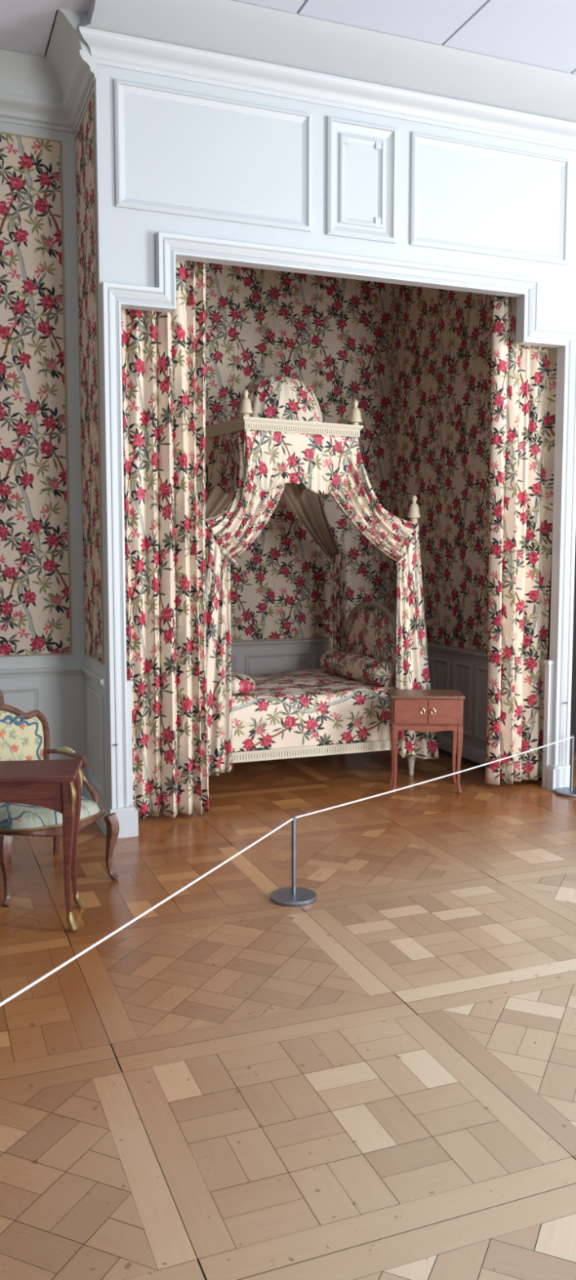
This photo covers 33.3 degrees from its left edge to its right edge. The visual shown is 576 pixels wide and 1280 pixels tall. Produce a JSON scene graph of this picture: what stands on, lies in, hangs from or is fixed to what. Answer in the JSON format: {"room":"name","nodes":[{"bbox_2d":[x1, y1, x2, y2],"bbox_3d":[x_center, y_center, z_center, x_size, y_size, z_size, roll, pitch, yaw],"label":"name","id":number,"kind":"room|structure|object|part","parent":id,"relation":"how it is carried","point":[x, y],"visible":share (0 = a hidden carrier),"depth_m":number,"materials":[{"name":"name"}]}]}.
{"room":"historic interior","nodes":[
{"label":"historic interior","id":0,"kind":"room"},
{"bbox_2d":[0,121,87,786],"bbox_3d":[-3.215,-1.091,5.299,4.300,4.450,0.130,-2,6,-21],"label":"wall","id":1,"kind":"structure","parent":0,"point":[42,599],"depth_m":5.88,"materials":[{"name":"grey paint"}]},
{"bbox_2d":[0,8,97,133],"bbox_3d":[-3.016,-3.126,4.738,4.000,0.335,0.730,-2,6,-21],"label":"trim","id":2,"kind":"structure","parent":1,"relation":"attached to","point":[52,91],"depth_m":5.56,"materials":[{"name":"grey paint"}]},
{"bbox_2d":[0,685,105,797],"bbox_3d":[-2.272,0.610,5.696,2.382,0.590,0.530,-1,5,-6],"label":"trim","id":3,"kind":"structure","parent":1,"relation":"attached to","point":[36,689],"depth_m":5.96,"materials":[{"name":"grey paint"}]},
{"bbox_2d":[0,666,107,835],"bbox_3d":[-3.020,0.708,5.100,4.000,0.902,0.705,-2,6,-21],"label":"trim","id":4,"kind":"structure","parent":1,"relation":"attached to","point":[91,673],"depth_m":5.96,"materials":[{"name":"grey paint"}]},
{"bbox_2d":[75,80,108,811],"bbox_3d":[-1.132,-1.125,5.667,0.070,4.450,0.708,-2,6,-21],"label":"wall","id":5,"kind":"structure","parent":0,"point":[86,134],"depth_m":5.59,"materials":[{"name":"grey paint"}]},
{"bbox_2d":[0,750,575,1279],"bbox_3d":[0.185,1.281,3.798,11.000,0.002,9.700,-2,6,-21],"label":"floor","id":6,"kind":"structure","parent":0,"point":[375,1077],"depth_m":3.23,"materials":[{"name":"brown wood"}]},
{"bbox_2d":[0,688,4,835],"bbox_3d":[-1.776,0.684,5.208,0.490,0.930,0.264,-3,6,-26],"label":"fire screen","id":7,"kind":"object","parent":6,"relation":"on","point":[2,696],"visible":0.14,"depth_m":5.27,"materials":[{"name":"brown wood"}]},
{"bbox_3d":[-1.776,0.585,5.199,0.490,0.730,0.024,-3,6,-26],"label":"panel","id":8,"kind":"part","parent":7,"relation":"part of","materials":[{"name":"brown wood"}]},
{"bbox_2d":[0,759,85,932],"bbox_3d":[-1.361,0.901,4.193,0.908,0.687,0.335,-1,5,-6],"label":"table","id":9,"kind":"object","parent":6,"relation":"on","point":[56,785],"visible":1,"depth_m":4.08,"materials":[{"name":"brown wood"}]},
{"bbox_3d":[-0.933,0.921,4.112,0.059,0.660,0.059,-1,5,-6],"label":"leg","id":10,"kind":"part","parent":9,"relation":"part of","materials":[{"name":"brown wood"}]},
{"bbox_3d":[-0.961,0.898,4.365,0.059,0.660,0.059,-1,5,-6],"label":"leg","id":11,"kind":"part","parent":9,"relation":"part of","materials":[{"name":"brown wood"}]},
{"bbox_2d":[0,703,119,906],"bbox_3d":[-1.255,0.771,4.778,0.630,0.854,0.640,-4,7,-40],"label":"armchair","id":12,"kind":"object","parent":6,"relation":"on","point":[24,735],"visible":0.62,"depth_m":4.76,"materials":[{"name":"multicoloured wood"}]},
{"bbox_3d":[-1.294,1.059,4.420,0.071,0.346,0.070,-4,7,-40],"label":"leg","id":13,"kind":"part","parent":12,"relation":"part of","materials":[{"name":"brown wood"}]},
{"bbox_3d":[-1.438,0.594,4.932,0.490,0.530,0.140,-4,7,-40],"label":"frame","id":14,"kind":"part","parent":12,"relation":"part of","materials":[{"name":"brown wood"}]},
{"bbox_2d":[0,796,101,829],"bbox_3d":[-1.233,0.821,4.755,0.550,0.075,0.532,-4,7,-40],"label":"seat cushion","id":15,"kind":"object","parent":12,"relation":"on","point":[12,815],"depth_m":4.55,"materials":[{"name":"fabric"}]},
{"bbox_3d":[-1.233,0.852,4.758,0.564,0.010,0.546,-4,7,-40],"label":"gilt nail trim","id":16,"kind":"part","parent":12,"relation":"part of","materials":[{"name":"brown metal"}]},
{"bbox_3d":[-1.232,0.880,4.760,0.583,0.053,0.564,-4,7,-40],"label":"seat frame","id":17,"kind":"part","parent":12,"relation":"part of","materials":[{"name":"brown wood"}]},
{"bbox_3d":[-1.234,0.995,5.119,0.051,0.332,0.146,-2,6,-24],"label":"leg","id":18,"kind":"part","parent":12,"relation":"part of","materials":[{"name":"brown wood"}]},
{"bbox_3d":[-1.112,0.709,4.987,0.369,0.275,0.076,4,7,39],"label":"arm","id":19,"kind":"part","parent":12,"relation":"part of","materials":[{"name":"brown wood"}]},
{"bbox_3d":[-0.873,1.026,4.775,0.071,0.346,0.070,-4,7,-40],"label":"leg","id":20,"kind":"part","parent":12,"relation":"part of","materials":[{"name":"brown wood"}]},
{"bbox_2d":[270,815,317,906],"bbox_3d":[0.026,1.016,4.509,0.220,0.397,0.220,-2,6,-21],"label":"barrier post","id":21,"kind":"object","parent":6,"relation":"on","point":[293,895],"visible":1,"depth_m":4.50,"materials":[{"name":"metal"}]},
{"bbox_2d":[231,495,420,775],"bbox_3d":[-0.086,-0.045,7.207,1.732,2.020,1.302,-2,6,-21],"label":"bed","id":22,"kind":"object","parent":6,"relation":"on","point":[300,713],"visible":0.56,"depth_m":6.79,"materials":[{"name":"multicoloured fabric"}]},
{"bbox_2d":[231,671,256,694],"bbox_3d":[-0.450,0.294,6.778,0.347,0.141,0.551,-2,6,-21],"label":"pillow","id":23,"kind":"object","parent":22,"relation":"on","point":[242,683],"visible":0.38,"depth_m":6.56,"materials":[{"name":"multicoloured fabric"}]},
{"bbox_3d":[-0.098,0.723,7.265,1.650,0.070,1.283,-2,6,-21],"label":"rail","id":24,"kind":"part","parent":22,"relation":"part of","materials":[{"name":"beige paint"}]},
{"bbox_2d":[205,375,439,776],"bbox_3d":[-0.033,-0.521,7.131,1.975,2.739,1.389,-2,6,-21],"label":"canopy","id":25,"kind":"object","parent":22,"relation":"attached to","point":[277,440],"visible":0.79,"depth_m":6.68,"materials":[{"name":"multicoloured fabric"}]},
{"bbox_2d":[205,484,234,519],"bbox_3d":[-0.696,-1.030,7.207,0.716,0.872,0.305,3,6,29],"label":"drape","id":26,"kind":"object","parent":25,"relation":"hanging from","point":[217,500],"depth_m":7.21,"materials":[{"name":"beige fabric"}]},
{"bbox_3d":[-0.361,-0.517,6.275,0.074,0.065,0.031,-2,6,-21],"label":"tie cord","id":27,"kind":"part","parent":25,"relation":"part of","materials":[{"name":"beige fabric"}]},
{"bbox_2d":[205,432,286,561],"bbox_3d":[-0.286,-0.957,6.459,0.661,0.867,0.308,-2,6,-21],"label":"drape","id":28,"kind":"object","parent":25,"relation":"hanging from","point":[258,460],"depth_m":6.42,"materials":[{"name":"multicoloured fabric"}]},
{"bbox_3d":[-0.068,-1.475,6.905,0.950,0.093,0.760,-3,6,-30],"label":"cornice frame","id":29,"kind":"part","parent":25,"relation":"part of","materials":[{"name":"beige paint"}]},
{"bbox_2d":[283,482,339,559],"bbox_3d":[0.195,-1.065,7.624,0.155,0.872,0.846,3,6,31],"label":"drape","id":30,"kind":"object","parent":25,"relation":"hanging from","point":[306,504],"depth_m":7.65,"materials":[{"name":"beige fabric"}]},
{"bbox_3d":[0.319,-0.668,7.927,0.074,0.065,0.031,-2,6,-21],"label":"tie cord","id":31,"kind":"part","parent":25,"relation":"part of","materials":[{"name":"beige fabric"}]},
{"bbox_2d":[330,442,417,561],"bbox_3d":[0.583,-0.992,6.821,0.645,0.868,0.301,1,5,14],"label":"drape","id":32,"kind":"object","parent":25,"relation":"hanging from","point":[351,488],"depth_m":6.77,"materials":[{"name":"multicoloured fabric"}]},
{"bbox_3d":[0.789,-0.558,6.720,0.074,0.065,0.031,-2,6,-21],"label":"tie cord","id":33,"kind":"part","parent":25,"relation":"part of","materials":[{"name":"beige fabric"}]},
{"bbox_2d":[320,648,395,687],"bbox_3d":[0.534,0.214,7.429,0.204,0.204,1.106,-2,6,-21],"label":"bolster","id":34,"kind":"object","parent":22,"relation":"on","point":[356,667],"visible":0.95,"depth_m":7.22,"materials":[{"name":"multicoloured fabric"}]},
{"bbox_3d":[0.631,0.186,7.508,0.028,0.906,1.094,-2,6,-21],"label":"upholstered panel","id":35,"kind":"part","parent":22,"relation":"part of","materials":[{"name":"multicoloured fabric"}]},
{"bbox_3d":[0.650,0.178,7.514,0.048,0.960,1.150,-2,6,-21],"label":"headboard","id":36,"kind":"part","parent":22,"relation":"part of","materials":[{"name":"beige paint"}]},
{"bbox_3d":[0.898,0.883,7.023,0.068,0.205,0.068,-2,6,-21],"label":"leg","id":37,"kind":"part","parent":22,"relation":"part of","materials":[{"name":"beige paint"}]},
{"bbox_2d":[388,688,465,793],"bbox_3d":[0.941,0.690,6.603,0.486,0.665,0.320,0,5,3],"label":"bedside table","id":38,"kind":"object","parent":6,"relation":"on","point":[411,709],"visible":0.96,"depth_m":6.44,"materials":[{"name":"red wood"}]},
{"bbox_3d":[0.730,0.776,6.754,0.045,0.466,0.044,0,5,3],"label":"leg","id":39,"kind":"part","parent":38,"relation":"part of","materials":[{"name":"red wood"}]},
{"bbox_3d":[0.717,0.800,6.491,0.045,0.466,0.044,0,5,3],"label":"leg","id":40,"kind":"part","parent":38,"relation":"part of","materials":[{"name":"red wood"}]},
{"bbox_3d":[0.821,0.478,6.444,0.220,0.162,0.012,0,5,3],"label":"door","id":41,"kind":"part","parent":38,"relation":"part of","materials":[{"name":"red wood"}]},
{"bbox_3d":[1.047,0.479,6.433,0.220,0.162,0.012,0,5,3],"label":"door","id":42,"kind":"part","parent":38,"relation":"part of","materials":[{"name":"red wood"}]},
{"bbox_3d":[1.164,0.778,6.733,0.045,0.466,0.044,0,5,3],"label":"leg","id":43,"kind":"part","parent":38,"relation":"part of","materials":[{"name":"red wood"}]},
{"bbox_3d":[1.152,0.802,6.470,0.045,0.466,0.044,0,5,3],"label":"leg","id":44,"kind":"part","parent":38,"relation":"part of","materials":[{"name":"red wood"}]},
{"bbox_2d":[554,735,575,797],"bbox_3d":[1.907,0.836,6.476,0.220,0.397,0.220,-2,6,-21],"label":"barrier post","id":45,"kind":"object","parent":6,"relation":"on","point":[570,792],"visible":1,"depth_m":6.46,"materials":[{"name":"metal"}]},
{"bbox_2d":[296,737,572,817],"bbox_3d":[0.971,0.746,5.481,0.008,0.020,2.714,5,7,43],"label":"rope","id":46,"kind":"object","parent":45,"relation":"attached to","point":[350,802],"visible":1,"depth_m":5.22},
{"bbox_3d":[-1.149,1.258,1.855,0.220,0.397,0.220,-2,6,-21],"label":"barrier post","id":47,"kind":"object","parent":6,"relation":"on","visible":0},
{"bbox_2d":[0,817,293,1006],"bbox_3d":[-0.564,0.954,3.158,0.008,0.012,2.899,2,6,24],"label":"rope","id":48,"kind":"object","parent":47,"relation":"attached to","point":[55,970],"visible":1,"depth_m":3.22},
{"bbox_2d":[0,0,575,74],"bbox_3d":[0.203,-3.207,3.341,11.000,0.120,9.600,-2,6,-21],"label":"ceiling","id":49,"kind":"structure","parent":0,"point":[540,33],"depth_m":5.15,"materials":[{"name":"white paint"}]},
{"bbox_2d":[205,262,392,675],"bbox_3d":[-0.479,-1.276,8.041,3.150,4.320,0.108,-2,6,-21],"label":"wall","id":50,"kind":"structure","parent":0,"point":[334,335],"depth_m":8.21,"materials":[{"name":"multicoloured fabric"}]},
{"bbox_2d":[231,650,488,742],"bbox_3d":[-0.058,0.473,7.362,2.770,0.560,1.770,-2,6,-21],"label":"trim","id":51,"kind":"structure","parent":50,"relation":"attached to","point":[247,656],"depth_m":7.70,"materials":[{"name":"grey paint"}]},
{"bbox_2d":[231,638,488,660],"bbox_3d":[-0.083,0.115,7.282,2.850,0.047,1.840,-2,6,-21],"label":"trim","id":52,"kind":"structure","parent":50,"relation":"attached to","point":[321,641],"depth_m":8.13,"materials":[{"name":"grey paint"}]},
{"bbox_2d":[436,733,486,765],"bbox_3d":[-0.083,0.890,7.353,2.850,0.130,1.840,-2,6,-21],"label":"baseboard","id":53,"kind":"structure","parent":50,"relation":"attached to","point":[468,752],"depth_m":7.46,"materials":[{"name":"grey paint"}]},
{"bbox_2d":[438,747,485,769],"bbox_3d":[-0.080,0.941,7.351,2.850,0.030,1.806,-2,6,-21],"label":"trim","id":54,"kind":"structure","parent":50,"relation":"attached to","point":[440,750],"depth_m":7.45,"materials":[{"name":"paint"}]},
{"bbox_2d":[96,63,575,806],"bbox_3d":[1.386,-1.182,6.293,5.200,4.450,0.060,-2,6,-21],"label":"wall","id":55,"kind":"structure","parent":0,"point":[176,153],"depth_m":5.64,"materials":[{"name":"white paint"}]},
{"bbox_2d":[113,78,311,231],"bbox_3d":[-0.398,-2.703,5.412,1.148,0.660,0.026,-2,6,-21],"label":"trim","id":56,"kind":"structure","parent":55,"relation":"attached to","point":[121,86],"depth_m":5.39,"materials":[{"name":"white paint"}]},
{"bbox_2d":[79,0,575,151],"bbox_3d":[1.425,-3.284,5.863,5.300,0.285,0.410,-2,6,-21],"label":"trim","id":57,"kind":"structure","parent":55,"relation":"attached to","point":[233,44],"depth_m":5.43,"materials":[{"name":"white paint"}]},
{"bbox_2d":[100,231,575,838],"bbox_3d":[0.454,-0.607,5.912,3.160,3.374,0.070,-2,6,-21],"label":"trim","id":58,"kind":"structure","parent":55,"relation":"attached to","point":[168,245],"depth_m":5.51,"materials":[{"name":"white paint"}]},
{"bbox_2d":[126,659,554,804],"bbox_3d":[0.431,0.626,6.090,2.935,0.885,0.056,-2,6,-21],"label":"trim","id":59,"kind":"structure","parent":55,"relation":"attached to","point":[548,682],"depth_m":6.57,"materials":[{"name":"white paint"}]},
{"bbox_2d":[326,115,397,244],"bbox_3d":[0.443,-2.731,5.734,0.454,0.667,0.032,-2,6,-21],"label":"trim","id":60,"kind":"structure","parent":55,"relation":"attached to","point":[333,123],"depth_m":5.74,"materials":[{"name":"white paint"}]},
{"bbox_2d":[409,131,569,265],"bbox_3d":[1.285,-2.763,6.063,1.150,0.660,0.026,-2,6,-21],"label":"trim","id":61,"kind":"structure","parent":55,"relation":"attached to","point":[417,138],"depth_m":6.05,"materials":[{"name":"white paint"}]},
{"bbox_2d":[485,294,557,785],"bbox_3d":[1.605,-0.705,6.540,0.510,3.385,0.117,-2,6,-21],"label":"curtain","id":62,"kind":"object","parent":55,"relation":"hanging from","point":[524,377],"visible":0.84,"depth_m":6.54,"materials":[{"name":"multicoloured fabric"}]},
{"bbox_2d":[390,283,492,751],"bbox_3d":[1.456,-1.234,7.581,0.338,4.320,2.170,-2,6,-21],"label":"wall","id":63,"kind":"structure","parent":0,"point":[442,339],"depth_m":7.62,"materials":[{"name":"multicoloured fabric"}]},
{"bbox_2d":[538,527,575,779],"bbox_3d":[2.255,-0.246,7.321,1.300,2.400,0.940,-2,6,-21],"label":"trim","id":64,"kind":"structure","parent":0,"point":[573,711],"depth_m":7.82,"materials":[{"name":"paint"}]},
{"bbox_3d":[-1.407,-1.133,6.474,0.080,4.320,2.170,-2,6,-21],"label":"wall","id":65,"kind":"structure","parent":0,"visible":0},
{"bbox_2d":[121,259,208,817],"bbox_3d":[-0.724,-0.625,5.689,0.548,3.390,0.129,-2,6,-21],"label":"curtain","id":66,"kind":"object","parent":65,"relation":"hanging from","point":[163,354],"visible":0.88,"depth_m":5.71,"materials":[{"name":"multicoloured fabric"}]}
]}

